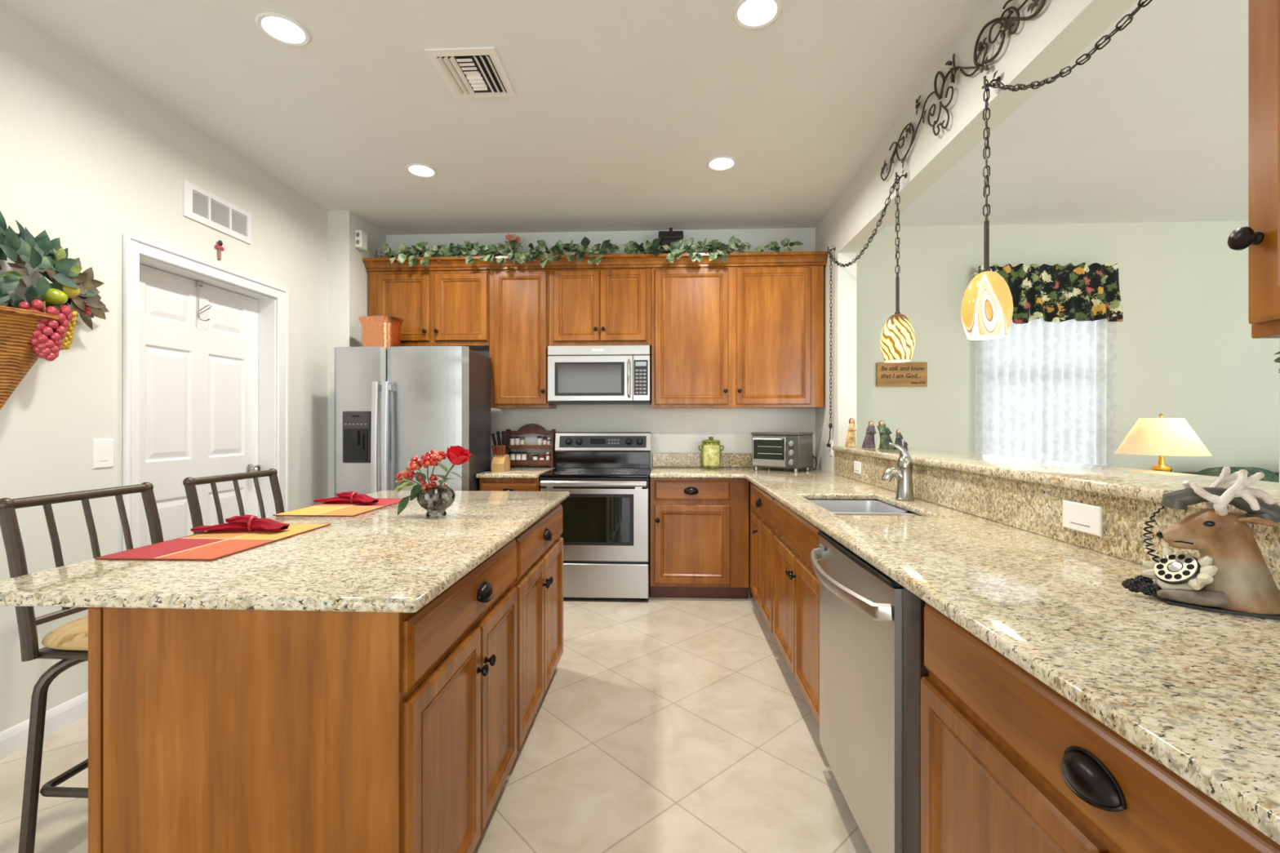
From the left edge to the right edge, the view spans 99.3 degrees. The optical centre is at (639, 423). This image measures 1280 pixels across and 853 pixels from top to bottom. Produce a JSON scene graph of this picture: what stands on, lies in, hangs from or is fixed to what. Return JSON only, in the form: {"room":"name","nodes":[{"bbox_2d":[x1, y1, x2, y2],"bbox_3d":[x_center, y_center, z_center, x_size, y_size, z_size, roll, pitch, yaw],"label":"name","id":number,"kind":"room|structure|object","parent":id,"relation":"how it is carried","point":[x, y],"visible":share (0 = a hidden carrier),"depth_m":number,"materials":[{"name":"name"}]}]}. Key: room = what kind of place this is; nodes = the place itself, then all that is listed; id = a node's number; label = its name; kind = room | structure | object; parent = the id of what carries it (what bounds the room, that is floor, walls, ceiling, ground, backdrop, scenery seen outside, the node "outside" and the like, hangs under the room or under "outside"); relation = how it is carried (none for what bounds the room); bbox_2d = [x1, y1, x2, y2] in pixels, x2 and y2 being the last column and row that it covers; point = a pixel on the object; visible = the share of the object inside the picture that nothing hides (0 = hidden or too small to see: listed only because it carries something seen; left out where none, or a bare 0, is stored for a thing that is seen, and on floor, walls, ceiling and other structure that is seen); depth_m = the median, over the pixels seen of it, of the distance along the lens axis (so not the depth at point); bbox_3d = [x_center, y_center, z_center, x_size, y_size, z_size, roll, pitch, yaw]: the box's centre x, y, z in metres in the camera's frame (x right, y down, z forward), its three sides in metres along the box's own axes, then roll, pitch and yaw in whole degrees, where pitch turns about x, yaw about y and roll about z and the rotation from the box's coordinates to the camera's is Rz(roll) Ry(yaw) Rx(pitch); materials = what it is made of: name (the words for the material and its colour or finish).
{"room":"kitchen","nodes":[
{"label":"kitchen","id":0,"kind":"room"},
{"bbox_2d":[0,4,328,732],"bbox_3d":[-2.592,-0.160,0.447,0.180,2.860,7.250,0,0,3],"label":"wall","id":1,"kind":"structure","parent":0,"point":[88,160],"depth_m":2.40,"materials":[{"name":"paint"}]},
{"bbox_2d":[0,691,88,759],"bbox_3d":[-2.531,1.220,-0.327,0.014,0.100,5.708,0,0,3],"label":"baseboard","id":2,"kind":"structure","parent":1,"relation":"attached to","point":[14,739],"depth_m":2.22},
{"bbox_2d":[0,210,109,409],"bbox_3d":[-2.321,-0.408,2.081,0.240,0.729,0.667,0,0,-2],"label":"basket","id":3,"kind":"object","parent":1,"relation":"attached to","point":[39,326],"visible":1,"depth_m":2.03,"materials":[{"name":"wicker"}]},
{"bbox_2d":[93,439,113,468],"bbox_3d":[-2.404,0.134,2.439,0.008,0.128,0.086,0,0,3],"label":"light switch","id":4,"kind":"object","parent":1,"relation":"attached to","point":[103,449],"visible":1,"depth_m":2.43,"materials":[{"name":"white plastic"}]},
{"bbox_2d":[139,263,262,546],"bbox_3d":[-2.474,0.231,3.062,0.110,2.062,0.908,0,0,3],"label":"door","id":5,"kind":"structure","parent":1,"relation":"in","point":[198,379],"depth_m":3.03,"materials":[{"name":"white wood"}]},
{"bbox_2d":[195,280,212,321],"bbox_3d":[-2.456,-0.690,3.063,0.073,0.226,0.030,0,0,-19],"label":"hook","id":6,"kind":"object","parent":5,"relation":"hanging from","point":[199,283],"visible":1,"depth_m":3.06,"materials":[{"name":"silver metal"}]},
{"bbox_2d":[122,233,288,551],"bbox_3d":[-2.365,0.193,3.066,0.026,2.155,1.087,0,0,3],"label":"trim","id":7,"kind":"structure","parent":1,"relation":"attached to","point":[133,246],"depth_m":2.59,"materials":[{"name":"wood"}]},
{"bbox_2d":[139,254,275,518],"bbox_3d":[-2.469,0.228,3.061,0.180,2.085,0.936,0,0,3],"label":"trim","id":8,"kind":"structure","parent":1,"relation":"attached to","point":[266,304],"depth_m":3.51,"materials":[{"name":"wood"}]},
{"bbox_2d":[183,179,251,244],"bbox_3d":[-2.373,-1.182,3.073,0.010,0.188,0.456,0,0,3],"label":"air vent","id":9,"kind":"object","parent":1,"relation":"in","point":[201,206],"visible":1,"depth_m":3.05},
{"bbox_2d":[215,240,224,260],"bbox_3d":[-2.368,-0.979,3.068,0.020,0.110,0.055,0,0,3],"label":"wall cross","id":10,"kind":"object","parent":1,"relation":"attached to","point":[218,246],"visible":1,"depth_m":3.06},
{"bbox_2d":[328,210,386,497],"bbox_3d":[-2.324,-0.160,4.389,0.345,2.860,0.650,0,0,3],"label":"wall","id":11,"kind":"structure","parent":0,"point":[348,274],"depth_m":4.06,"materials":[{"name":"paint"}]},
{"bbox_2d":[355,230,367,250],"bbox_3d":[-2.134,-1.403,4.160,0.054,0.130,0.091,0,0,3],"label":"alarm box","id":12,"kind":"object","parent":11,"relation":"attached to","point":[361,237],"visible":1,"depth_m":4.13,"materials":[{"name":"white plastic"}]},
{"bbox_2d":[0,578,871,852],"bbox_3d":[2.066,1.300,0.503,9.360,0.060,8.000,0,0,3],"label":"floor","id":13,"kind":"structure","parent":0,"point":[660,725],"depth_m":2.08,"materials":[{"name":"beige tile"}]},
{"bbox_2d":[0,481,164,852],"bbox_3d":[-1.530,0.737,1.699,0.472,1.064,0.449,0,0,3],"label":"bar stool","id":14,"kind":"object","parent":13,"relation":"on","point":[68,642],"visible":0.3,"depth_m":1.52,"materials":[{"name":"metal"}]},
{"bbox_2d":[41,615,88,650],"bbox_3d":[-1.507,0.608,1.698,0.410,0.075,0.410,0,0,3],"label":"seat cushion","id":15,"kind":"object","parent":14,"relation":"on","point":[73,635],"depth_m":1.52,"materials":[{"name":"fabric"}]},
{"bbox_2d":[182,468,284,534],"bbox_3d":[-1.494,0.737,2.269,0.472,1.064,0.449,0,0,6],"label":"bar stool","id":16,"kind":"object","parent":13,"relation":"on","point":[189,483],"visible":0.15,"depth_m":2.25,"materials":[{"name":"metal"}]},
{"bbox_2d":[88,538,516,852],"bbox_3d":[-0.785,0.829,1.548,0.718,0.883,0.842,0,0,3],"label":"base cabinet","id":17,"kind":"object","parent":13,"relation":"on","point":[210,731],"visible":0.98,"depth_m":1.14,"materials":[{"name":"brown wood"}]},
{"bbox_2d":[334,346,490,497],"bbox_3d":[-1.644,0.370,3.955,0.952,1.800,0.597,0,0,3],"label":"refrigerator","id":18,"kind":"object","parent":13,"relation":"on","point":[393,405],"visible":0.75,"depth_m":3.73,"materials":[{"name":"grey metal"}]},
{"bbox_2d":[358,315,404,349],"bbox_3d":[-1.908,-0.653,4.014,0.294,0.243,0.215,0,0,17],"label":"box","id":19,"kind":"object","parent":18,"relation":"on","point":[379,331],"visible":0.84,"depth_m":3.93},
{"bbox_2d":[479,476,540,491],"bbox_3d":[-0.925,0.829,4.187,0.433,0.883,0.678,0,0,3],"label":"base cabinet","id":20,"kind":"object","parent":13,"relation":"on","point":[485,484],"visible":0.16,"depth_m":3.89,"materials":[{"name":"brown wood"}]},
{"bbox_2d":[475,466,556,478],"bbox_3d":[-0.928,0.371,4.184,0.442,0.030,0.682,0,0,3],"label":"countertop","id":21,"kind":"structure","parent":20,"relation":"on","point":[515,472],"depth_m":3.92,"materials":[{"name":"stone"}]},
{"bbox_2d":[491,454,510,471],"bbox_3d":[-1.044,0.295,4.084,0.090,0.120,0.170,0,0,3],"label":"knife block","id":22,"kind":"object","parent":21,"relation":"on","point":[498,464],"visible":0.85,"depth_m":4.02,"materials":[{"name":"brown wood"}]},
{"bbox_2d":[490,433,497,445],"bbox_3d":[-1.090,0.165,4.102,0.069,0.187,0.024,0,0,-44],"label":"knife","id":23,"kind":"object","parent":22,"relation":"on","point":[493,436],"visible":0.42,"depth_m":4.09,"materials":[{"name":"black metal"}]},
{"bbox_2d":[496,431,502,448],"bbox_3d":[-1.057,0.157,4.096,0.028,0.203,0.062,0,0,18],"label":"knife","id":24,"kind":"object","parent":22,"relation":"in","point":[498,434],"visible":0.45,"depth_m":4.08,"materials":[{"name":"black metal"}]},
{"bbox_2d":[501,431,505,445],"bbox_3d":[-1.028,0.157,4.095,0.027,0.203,0.059,0,0,-14],"label":"knife","id":25,"kind":"object","parent":22,"relation":"in","point":[502,432],"visible":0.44,"depth_m":4.08,"materials":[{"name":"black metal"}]},
{"bbox_2d":[505,432,510,455],"bbox_3d":[-1.000,0.164,4.099,0.024,0.189,0.060,0,0,-30],"label":"knife","id":26,"kind":"object","parent":22,"relation":"in","point":[507,442],"visible":0.92,"depth_m":4.09,"materials":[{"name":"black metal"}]},
{"bbox_2d":[505,423,555,467],"bbox_3d":[-0.892,0.178,4.434,0.388,0.355,0.115,0,0,3],"label":"spice rack","id":27,"kind":"object","parent":21,"relation":"on","point":[530,428],"visible":0.84,"depth_m":4.39,"materials":[{"name":"brown wood"}]},
{"bbox_2d":[510,436,515,444],"bbox_3d":[-1.042,0.144,4.442,0.038,0.079,0.039,0,0,3],"label":"spice jar","id":28,"kind":"object","parent":27,"relation":"on","point":[512,438],"visible":0.84,"depth_m":4.43,"materials":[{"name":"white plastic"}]},
{"bbox_2d":[510,451,515,459],"bbox_3d":[-1.037,0.272,4.441,0.042,0.084,0.043,0,0,3],"label":"spice jar","id":29,"kind":"object","parent":27,"relation":"on","point":[513,456],"visible":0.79,"depth_m":4.43,"materials":[{"name":"glass"}]},
{"bbox_2d":[515,435,519,444],"bbox_3d":[-1.000,0.143,4.440,0.038,0.081,0.039,0,0,3],"label":"spice jar","id":30,"kind":"object","parent":27,"relation":"on","point":[517,437],"visible":0.82,"depth_m":4.42,"materials":[{"name":"glass"}]},
{"bbox_2d":[515,451,521,459],"bbox_3d":[-0.990,0.272,4.439,0.042,0.084,0.043,0,0,3],"label":"spice jar","id":31,"kind":"object","parent":27,"relation":"on","point":[518,456],"visible":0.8,"depth_m":4.42,"materials":[{"name":"glass"}]},
{"bbox_2d":[521,451,526,459],"bbox_3d":[-0.945,0.272,4.437,0.042,0.084,0.043,0,0,3],"label":"spice jar","id":32,"kind":"object","parent":27,"relation":"on","point":[523,453],"visible":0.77,"depth_m":4.42,"materials":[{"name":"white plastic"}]},
{"bbox_2d":[508,444,551,448],"bbox_3d":[-0.892,0.188,4.436,0.360,0.030,0.110,0,0,3],"label":"shelf","id":33,"kind":"object","parent":27,"relation":"attached to","point":[510,446],"depth_m":4.38,"materials":[{"name":"brown wood"}]},
{"bbox_2d":[510,459,551,465],"bbox_3d":[-0.892,0.313,4.436,0.360,0.040,0.110,0,0,3],"label":"shelf","id":34,"kind":"object","parent":27,"relation":"attached to","point":[513,462],"depth_m":4.38,"materials":[{"name":"brown wood"}]},
{"bbox_2d":[537,435,542,444],"bbox_3d":[-0.818,0.142,4.431,0.040,0.083,0.041,0,0,3],"label":"spice jar","id":35,"kind":"object","parent":27,"relation":"on","point":[539,437],"visible":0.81,"depth_m":4.42,"materials":[{"name":"glass"}]},
{"bbox_2d":[512,503,563,751],"bbox_3d":[-0.745,0.829,2.410,0.718,0.883,0.880,0,0,3],"label":"base cabinet","id":36,"kind":"object","parent":13,"relation":"on","point":[539,582],"visible":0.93,"depth_m":2.28,"materials":[{"name":"brown wood"}]},
{"bbox_2d":[0,490,569,613],"bbox_3d":[-0.916,0.371,2.007,1.012,0.030,1.767,0,0,3],"label":"countertop","id":37,"kind":"structure","parent":36,"relation":"on","point":[380,560],"depth_m":1.33,"materials":[{"name":"stone"}]},
{"bbox_2d":[94,523,330,560],"bbox_3d":[-1.255,0.353,1.666,0.319,0.004,0.504,0,0,3],"label":"placemat","id":38,"kind":"object","parent":37,"relation":"on","point":[207,545],"visible":0.81,"depth_m":1.58,"materials":[{"name":"fabric"}]},
{"bbox_2d":[190,515,289,532],"bbox_3d":[-1.301,0.327,1.783,0.295,0.052,0.098,0,0,1],"label":"napkin","id":39,"kind":"object","parent":38,"relation":"on","point":[246,522],"visible":1,"depth_m":1.76,"materials":[{"name":"red fabric"}]},
{"bbox_2d":[272,497,410,516],"bbox_3d":[-1.244,0.353,2.321,0.319,0.004,0.474,0,0,3],"label":"placemat","id":40,"kind":"object","parent":37,"relation":"on","point":[331,509],"visible":0.78,"depth_m":2.24,"materials":[{"name":"fabric"}]},
{"bbox_2d":[313,491,379,504],"bbox_3d":[-1.293,0.327,2.409,0.295,0.052,0.098,0,0,12],"label":"napkin","id":41,"kind":"object","parent":40,"relation":"on","point":[353,497],"visible":1,"depth_m":2.39,"materials":[{"name":"red fabric"}]},
{"bbox_2d":[416,483,455,516],"bbox_3d":[-0.784,0.293,2.094,0.140,0.120,0.140,0,0,3],"label":"glass vase","id":42,"kind":"object","parent":37,"relation":"on","point":[445,485],"visible":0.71,"depth_m":2.11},
{"bbox_2d":[393,449,446,515],"bbox_3d":[-0.843,0.225,2.087,0.200,0.247,0.102,0,0,3],"label":"berry spray","id":43,"kind":"object","parent":42,"relation":"in","point":[428,460],"visible":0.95,"depth_m":2.07,"materials":[{"name":"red plant"}]},
{"bbox_2d":[433,445,471,494],"bbox_3d":[-0.713,0.182,2.077,0.134,0.197,0.094,0,0,-14],"label":"rose","id":44,"kind":"object","parent":42,"relation":"in","point":[456,455],"visible":0.98,"depth_m":2.07,"materials":[{"name":"red plant"}]},
{"bbox_2d":[539,431,650,599],"bbox_3d":[-0.313,0.670,4.147,0.780,1.200,0.655,0,0,3],"label":"range","id":45,"kind":"object","parent":13,"relation":"on","point":[606,475],"visible":0.97,"depth_m":3.86,"materials":[{"name":"metal"}]},
{"bbox_2d":[539,480,648,561],"bbox_3d":[-0.327,0.692,3.857,0.776,0.576,0.074,0,0,3],"label":"oven","id":46,"kind":"object","parent":45,"relation":"in","point":[603,520],"depth_m":3.86,"materials":[{"name":"metal"}]},
{"bbox_2d":[539,467,650,477],"bbox_3d":[-0.314,0.373,4.138,0.780,0.022,0.562,0,0,3],"label":"cooktop","id":47,"kind":"object","parent":45,"relation":"in","point":[557,472],"depth_m":3.99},
{"bbox_2d":[649,477,748,599],"bbox_3d":[0.436,0.829,4.153,0.704,0.883,0.618,0,0,3],"label":"base cabinet","id":48,"kind":"object","parent":13,"relation":"on","point":[699,527],"visible":0.98,"depth_m":3.88,"materials":[{"name":"brown wood"}]},
{"bbox_2d":[649,466,1279,844],"bbox_3d":[0.641,0.371,1.911,1.326,0.030,5.078,0,0,3],"label":"countertop","id":49,"kind":"structure","parent":48,"relation":"on","point":[1197,691],"depth_m":0.94,"materials":[{"name":"stone"}]},
{"bbox_2d":[697,436,724,468],"bbox_3d":[0.572,0.229,4.338,0.171,0.251,0.159,0,0,38],"label":"canister","id":50,"kind":"object","parent":49,"relation":"on","point":[710,450],"visible":1,"depth_m":4.28,"materials":[{"name":"green ceramic"}]},
{"bbox_2d":[750,431,817,472],"bbox_3d":[1.096,0.211,4.152,0.415,0.288,0.344,0,0,38],"label":"toaster oven","id":51,"kind":"object","parent":49,"relation":"on","point":[779,450],"visible":1,"depth_m":4.04,"materials":[{"name":"silver metal"}]},
{"bbox_2d":[808,499,919,515],"bbox_3d":[0.983,0.478,2.434,0.404,0.182,0.659,0,0,3],"label":"sink","id":52,"kind":"object","parent":49,"relation":"in","point":[837,507],"visible":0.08,"depth_m":2.74,"materials":[{"name":"metal"}]},
{"bbox_2d":[881,443,914,501],"bbox_3d":[1.208,0.223,2.546,0.144,0.264,0.082,0,0,3],"label":"faucet","id":53,"kind":"object","parent":49,"relation":"on","point":[903,473],"visible":1,"depth_m":2.52,"materials":[{"name":"silver metal"}]},
{"bbox_2d":[1121,466,1279,619],"bbox_3d":[1.176,0.221,0.995,0.182,0.269,0.412,0,0,-27],"label":"telephone","id":54,"kind":"object","parent":49,"relation":"on","point":[1231,574],"visible":1,"depth_m":1.04,"materials":[{"name":"plastic"}]},
{"bbox_2d":[773,498,820,726],"bbox_3d":[0.997,0.829,2.466,0.660,0.883,0.954,0,0,3],"label":"base cabinet","id":55,"kind":"object","parent":13,"relation":"on","point":[796,584],"visible":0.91,"depth_m":2.40,"materials":[{"name":"brown wood"}]},
{"bbox_2d":[750,481,888,633],"bbox_3d":[1.041,0.829,3.404,0.660,0.883,0.917,0,0,3],"label":"base cabinet","id":56,"kind":"object","parent":13,"relation":"on","point":[762,530],"visible":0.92,"depth_m":3.29,"materials":[{"name":"brown wood"}]},
{"bbox_2d":[810,530,902,852],"bbox_3d":[0.892,0.831,1.656,0.674,0.878,0.655,0,0,3],"label":"dishwasher","id":57,"kind":"object","parent":13,"relation":"on","point":[861,606],"visible":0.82,"depth_m":1.52,"materials":[{"name":"metal"}]},
{"bbox_2d":[902,586,928,852],"bbox_3d":[0.663,0.828,1.293,0.037,0.882,0.090,0,0,3],"label":"strip","id":58,"kind":"object","parent":13,"relation":"on","point":[913,668],"visible":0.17,"depth_m":1.29,"materials":[{"name":"metal"}]},
{"bbox_2d":[920,602,1279,852],"bbox_3d":[0.914,0.829,0.708,0.660,0.883,1.049,0,0,3],"label":"base cabinet","id":59,"kind":"object","parent":13,"relation":"on","point":[1010,764],"visible":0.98,"depth_m":0.87,"materials":[{"name":"brown wood"}]},
{"bbox_2d":[1172,466,1279,482],"bbox_3d":[4.833,0.790,3.777,2.100,0.960,0.840,0,0,3],"label":"sofa","id":60,"kind":"object","parent":13,"relation":"on","point":[1269,476],"visible":0.16,"depth_m":3.86,"materials":[{"name":"fabric"}]},
{"bbox_3d":[3.487,0.910,3.640,0.540,0.720,0.540,0,0,3],"label":"end table","id":61,"kind":"object","parent":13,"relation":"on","visible":0},
{"bbox_2d":[1115,413,1211,471],"bbox_3d":[3.487,0.241,3.640,0.470,0.615,0.470,0,0,3],"label":"table lamp","id":62,"kind":"object","parent":61,"relation":"on","point":[1161,437],"visible":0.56,"depth_m":3.52,"materials":[{"name":"fabric"}]},
{"bbox_2d":[0,0,1248,235],"bbox_3d":[2.066,-1.640,0.503,9.360,0.100,8.000,0,0,3],"label":"ceiling","id":63,"kind":"structure","parent":0,"point":[619,110],"depth_m":2.70,"materials":[{"name":"paint"}]},
{"bbox_2d":[255,12,311,46],"bbox_3d":[-1.436,-1.586,2.192,0.188,0.008,0.188,0,0,3],"label":"recessed light","id":64,"kind":"object","parent":63,"relation":"in","point":[282,28],"visible":1,"depth_m":2.18,"materials":[{"name":"beige"}]},
{"bbox_2d":[404,163,437,177],"bbox_3d":[-1.371,-1.586,3.413,0.188,0.008,0.188,0,0,3],"label":"recessed light","id":65,"kind":"object","parent":63,"relation":"in","point":[419,170],"visible":1,"depth_m":3.40,"materials":[{"name":"beige"}]},
{"bbox_2d":[424,46,515,97],"bbox_3d":[-0.757,-1.581,2.468,0.300,0.018,0.336,0,0,3],"label":"ceiling vent","id":66,"kind":"object","parent":63,"relation":"in","point":[467,72],"visible":1,"depth_m":2.44,"materials":[{"name":"white plastic"}]},
{"bbox_2d":[706,155,737,171],"bbox_3d":[0.498,-1.586,3.320,0.188,0.008,0.188,0,0,3],"label":"recessed light","id":67,"kind":"object","parent":63,"relation":"in","point":[719,163],"visible":1,"depth_m":3.31,"materials":[{"name":"beige"}]},
{"bbox_2d":[732,0,782,29],"bbox_3d":[0.451,-1.586,2.093,0.188,0.008,0.188,0,0,3],"label":"recessed light","id":68,"kind":"object","parent":63,"relation":"in","point":[747,14],"visible":1,"depth_m":2.10,"materials":[{"name":"beige"}]},
{"bbox_2d":[386,220,1279,578],"bbox_3d":[2.251,-0.160,4.439,9.360,2.860,0.120,0,0,3],"label":"wall","id":69,"kind":"structure","parent":0,"point":[1186,348],"depth_m":4.35,"materials":[{"name":"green paint"}]},
{"bbox_2d":[368,270,488,351],"bbox_3d":[-1.655,-0.903,4.387,0.965,0.590,0.348,0,0,3],"label":"upper cabinet","id":70,"kind":"object","parent":69,"relation":"attached to","point":[446,308],"visible":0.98,"depth_m":4.25,"materials":[{"name":"brown wood"}]},
{"bbox_2d":[488,269,555,408],"bbox_3d":[-0.936,-0.660,4.353,0.467,1.075,0.348,0,0,3],"label":"upper cabinet","id":71,"kind":"object","parent":69,"relation":"attached to","point":[519,299],"visible":0.98,"depth_m":4.22,"materials":[{"name":"brown wood"}]},
{"bbox_2d":[511,452,551,466],"bbox_3d":[-0.911,0.298,4.516,0.432,0.116,0.020,0,0,3],"label":"backsplash","id":72,"kind":"structure","parent":69,"relation":"attached to","point":[529,455],"depth_m":4.50,"materials":[{"name":"stone"}]},
{"bbox_2d":[549,267,651,350],"bbox_3d":[-0.304,-0.900,4.323,0.793,0.596,0.348,0,0,3],"label":"upper cabinet","id":73,"kind":"object","parent":69,"relation":"attached to","point":[588,306],"visible":0.96,"depth_m":4.18,"materials":[{"name":"brown wood"}]},
{"bbox_2d":[547,344,651,404],"bbox_3d":[-0.309,-0.376,4.285,0.784,0.444,0.408,0,0,3],"label":"microwave","id":74,"kind":"object","parent":73,"relation":"attached to","point":[578,375],"visible":1,"depth_m":4.13,"materials":[{"name":"grey metal"}]},
{"bbox_2d":[652,453,813,467],"bbox_3d":[0.752,0.298,4.438,1.302,0.116,0.020,0,0,3],"label":"backsplash","id":75,"kind":"structure","parent":69,"relation":"attached to","point":[659,460],"depth_m":4.44,"materials":[{"name":"stone"}]},
{"bbox_2d":[651,265,823,408],"bbox_3d":[0.746,-0.660,4.274,1.303,1.075,0.348,0,0,3],"label":"upper cabinet","id":76,"kind":"object","parent":69,"relation":"attached to","point":[749,337],"visible":1,"depth_m":4.14,"materials":[{"name":"brown wood"}]},
{"bbox_2d":[362,251,827,271],"bbox_3d":[-0.368,-1.242,4.318,3.551,0.086,0.364,0,0,3],"label":"crown molding","id":77,"kind":"structure","parent":76,"relation":"attached to","point":[784,258],"depth_m":4.16,"materials":[{"name":"brown wood"}]},
{"bbox_2d":[504,233,521,250],"bbox_3d":[-1.020,-1.404,4.362,0.153,0.235,0.086,0,0,3],"label":"figurine","id":78,"kind":"object","parent":77,"relation":"on","point":[513,237],"visible":0.48,"depth_m":4.34,"materials":[{"name":"brown ceramic"}]},
{"bbox_2d":[382,235,803,267],"bbox_3d":[-0.382,-1.303,4.174,3.246,0.261,0.270,0,0,3],"label":"leaf garland","id":79,"kind":"object","parent":77,"relation":"on","point":[677,247],"visible":0.98,"depth_m":4.14},
{"bbox_2d":[658,227,683,253],"bbox_3d":[0.244,-1.414,4.293,0.193,0.256,0.170,0,0,3],"label":"birdhouse","id":80,"kind":"object","parent":77,"relation":"on","point":[667,237],"visible":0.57,"depth_m":4.24,"materials":[{"name":"black wood"}]},
{"bbox_2d":[875,362,927,386],"bbox_3d":[2.103,-0.395,4.373,0.396,0.194,0.024,0,0,3],"label":"wooden plaque","id":81,"kind":"object","parent":69,"relation":"attached to","point":[887,374],"visible":1,"depth_m":4.36,"materials":[{"name":"brown wood"}]},
{"bbox_2d":[971,272,1116,466],"bbox_3d":[3.170,-0.104,4.279,1.070,2.169,0.113,0,0,3],"label":"sheer curtain","id":82,"kind":"object","parent":69,"relation":"hanging from","point":[1045,390],"visible":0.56,"depth_m":4.26,"materials":[{"name":"white fabric"}]},
{"bbox_2d":[975,262,1123,324],"bbox_3d":[3.178,-1.003,4.223,1.071,0.473,0.078,0,0,3],"label":"valance","id":83,"kind":"object","parent":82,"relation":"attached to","point":[1082,291],"visible":0.84,"depth_m":4.21,"materials":[{"name":"fabric"}]},
{"bbox_2d":[815,0,1279,515],"bbox_3d":[1.306,-0.160,0.529,0.130,2.860,7.780,0,0,3],"label":"wall","id":84,"kind":"structure","parent":0,"point":[1042,45],"depth_m":2.52,"materials":[{"name":"paint"}]},
{"bbox_2d":[829,440,833,456],"bbox_3d":[1.399,0.180,3.989,0.009,0.115,0.075,0,0,3],"label":"wall outlet","id":85,"kind":"object","parent":84,"relation":"attached to","point":[831,451],"visible":0.99,"depth_m":3.97,"materials":[{"name":"white plastic"}]},
{"bbox_2d":[895,169,906,180],"bbox_3d":[1.318,-1.252,2.741,0.054,0.043,0.046,0,0,3],"label":"wall hook","id":86,"kind":"object","parent":84,"relation":"attached to","point":[905,174],"visible":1,"depth_m":2.75,"materials":[{"name":"metal"}]},
{"bbox_2d":[826,174,915,447],"bbox_3d":[1.367,-0.544,3.334,0.162,1.431,1.332,0,0,6],"label":"pendant lamp","id":87,"kind":"object","parent":86,"relation":"hanging from","point":[897,340],"visible":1,"depth_m":2.74,"materials":[{"name":"yellow glass"}]},
{"bbox_2d":[880,60,955,180],"bbox_3d":[1.326,-1.404,2.640,0.028,0.285,0.785,0,0,3],"label":"scroll","id":88,"kind":"object","parent":84,"relation":"attached to","point":[940,96],"visible":1,"depth_m":2.48},
{"bbox_2d":[982,70,1000,86],"bbox_3d":[1.282,-1.252,1.978,0.054,0.043,0.046,0,0,3],"label":"wall hook","id":89,"kind":"object","parent":84,"relation":"attached to","point":[998,78],"visible":0.8,"depth_m":1.98,"materials":[{"name":"metal"}]},
{"bbox_2d":[960,0,1152,340],"bbox_3d":[1.239,-0.787,1.397,0.162,0.944,1.348,0,0,3],"label":"pendant lamp","id":90,"kind":"object","parent":89,"relation":"hanging from","point":[987,304],"visible":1,"depth_m":1.94,"materials":[{"name":"yellow glass"}]},
{"bbox_2d":[949,0,1045,83],"bbox_3d":[1.296,-1.422,2.002,0.028,0.225,0.569,0,0,3],"label":"scroll","id":91,"kind":"object","parent":84,"relation":"attached to","point":[1006,25],"visible":1,"depth_m":1.96},
{"bbox_2d":[831,445,1279,512],"bbox_3d":[1.522,0.173,2.449,0.470,0.033,2.755,0,0,3],"label":"countertop","id":92,"kind":"structure","parent":84,"relation":"attached to","point":[1133,483],"depth_m":1.75,"materials":[{"name":"stone"}]},
{"bbox_2d":[844,417,856,446],"bbox_3d":[1.438,0.059,3.711,0.075,0.192,0.062,0,0,3],"label":"figurine","id":93,"kind":"object","parent":92,"relation":"on","point":[851,438],"visible":1,"depth_m":3.69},
{"bbox_2d":[861,421,875,448],"bbox_3d":[1.471,0.069,3.494,0.088,0.173,0.072,0,0,3],"label":"figurine","id":94,"kind":"object","parent":92,"relation":"on","point":[868,442],"visible":1,"depth_m":3.48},
{"bbox_2d":[876,420,893,449],"bbox_3d":[1.496,0.068,3.308,0.108,0.176,0.079,0,0,3],"label":"figurine","id":95,"kind":"object","parent":92,"relation":"on","point":[884,433],"visible":0.96,"depth_m":3.29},
{"bbox_2d":[893,429,902,450],"bbox_3d":[1.524,0.094,3.207,0.058,0.123,0.048,0,0,3],"label":"figurine","id":96,"kind":"object","parent":92,"relation":"on","point":[899,437],"visible":0.73,"depth_m":3.20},
{"bbox_2d":[834,450,1279,592],"bbox_3d":[1.302,0.273,2.006,0.018,0.165,3.730,0,0,3],"label":"backsplash","id":97,"kind":"structure","parent":84,"relation":"attached to","point":[1032,507],"depth_m":1.73,"materials":[{"name":"stone"}]},
{"bbox_2d":[853,460,861,474],"bbox_3d":[1.354,0.273,3.390,0.007,0.075,0.115,0,0,3],"label":"outlet cover","id":98,"kind":"object","parent":97,"relation":"attached to","point":[857,465],"visible":1,"depth_m":3.38,"materials":[{"name":"white plastic"}]},
{"bbox_2d":[1062,499,1102,537],"bbox_3d":[1.268,0.270,1.564,0.007,0.082,0.145,0,0,3],"label":"outlet cover","id":99,"kind":"object","parent":97,"relation":"attached to","point":[1079,517],"visible":1,"depth_m":1.55,"materials":[{"name":"white plastic"}]},
{"bbox_2d":[1070,521,1089,527],"bbox_3d":[1.265,0.290,1.565,0.001,0.004,0.071,0,0,3],"label":"print","id":100,"kind":"object","parent":99,"relation":"attached to","point":[1073,524],"depth_m":1.56},
{"bbox_2d":[1227,0,1279,338],"bbox_3d":[1.028,-0.662,0.207,0.390,1.070,1.199,0,0,3],"label":"upper cabinet","id":101,"kind":"object","parent":84,"relation":"attached to","point":[1261,237],"visible":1,"depth_m":0.77,"materials":[{"name":"brown wood"}]},
{"bbox_2d":[1273,351,1279,373],"bbox_3d":[1.211,-0.104,0.959,0.096,0.132,0.119,0,0,3],"label":"plant","id":102,"kind":"object","parent":84,"relation":"attached to","point":[1277,360],"visible":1,"depth_m":1.00,"materials":[{"name":"green plant"}]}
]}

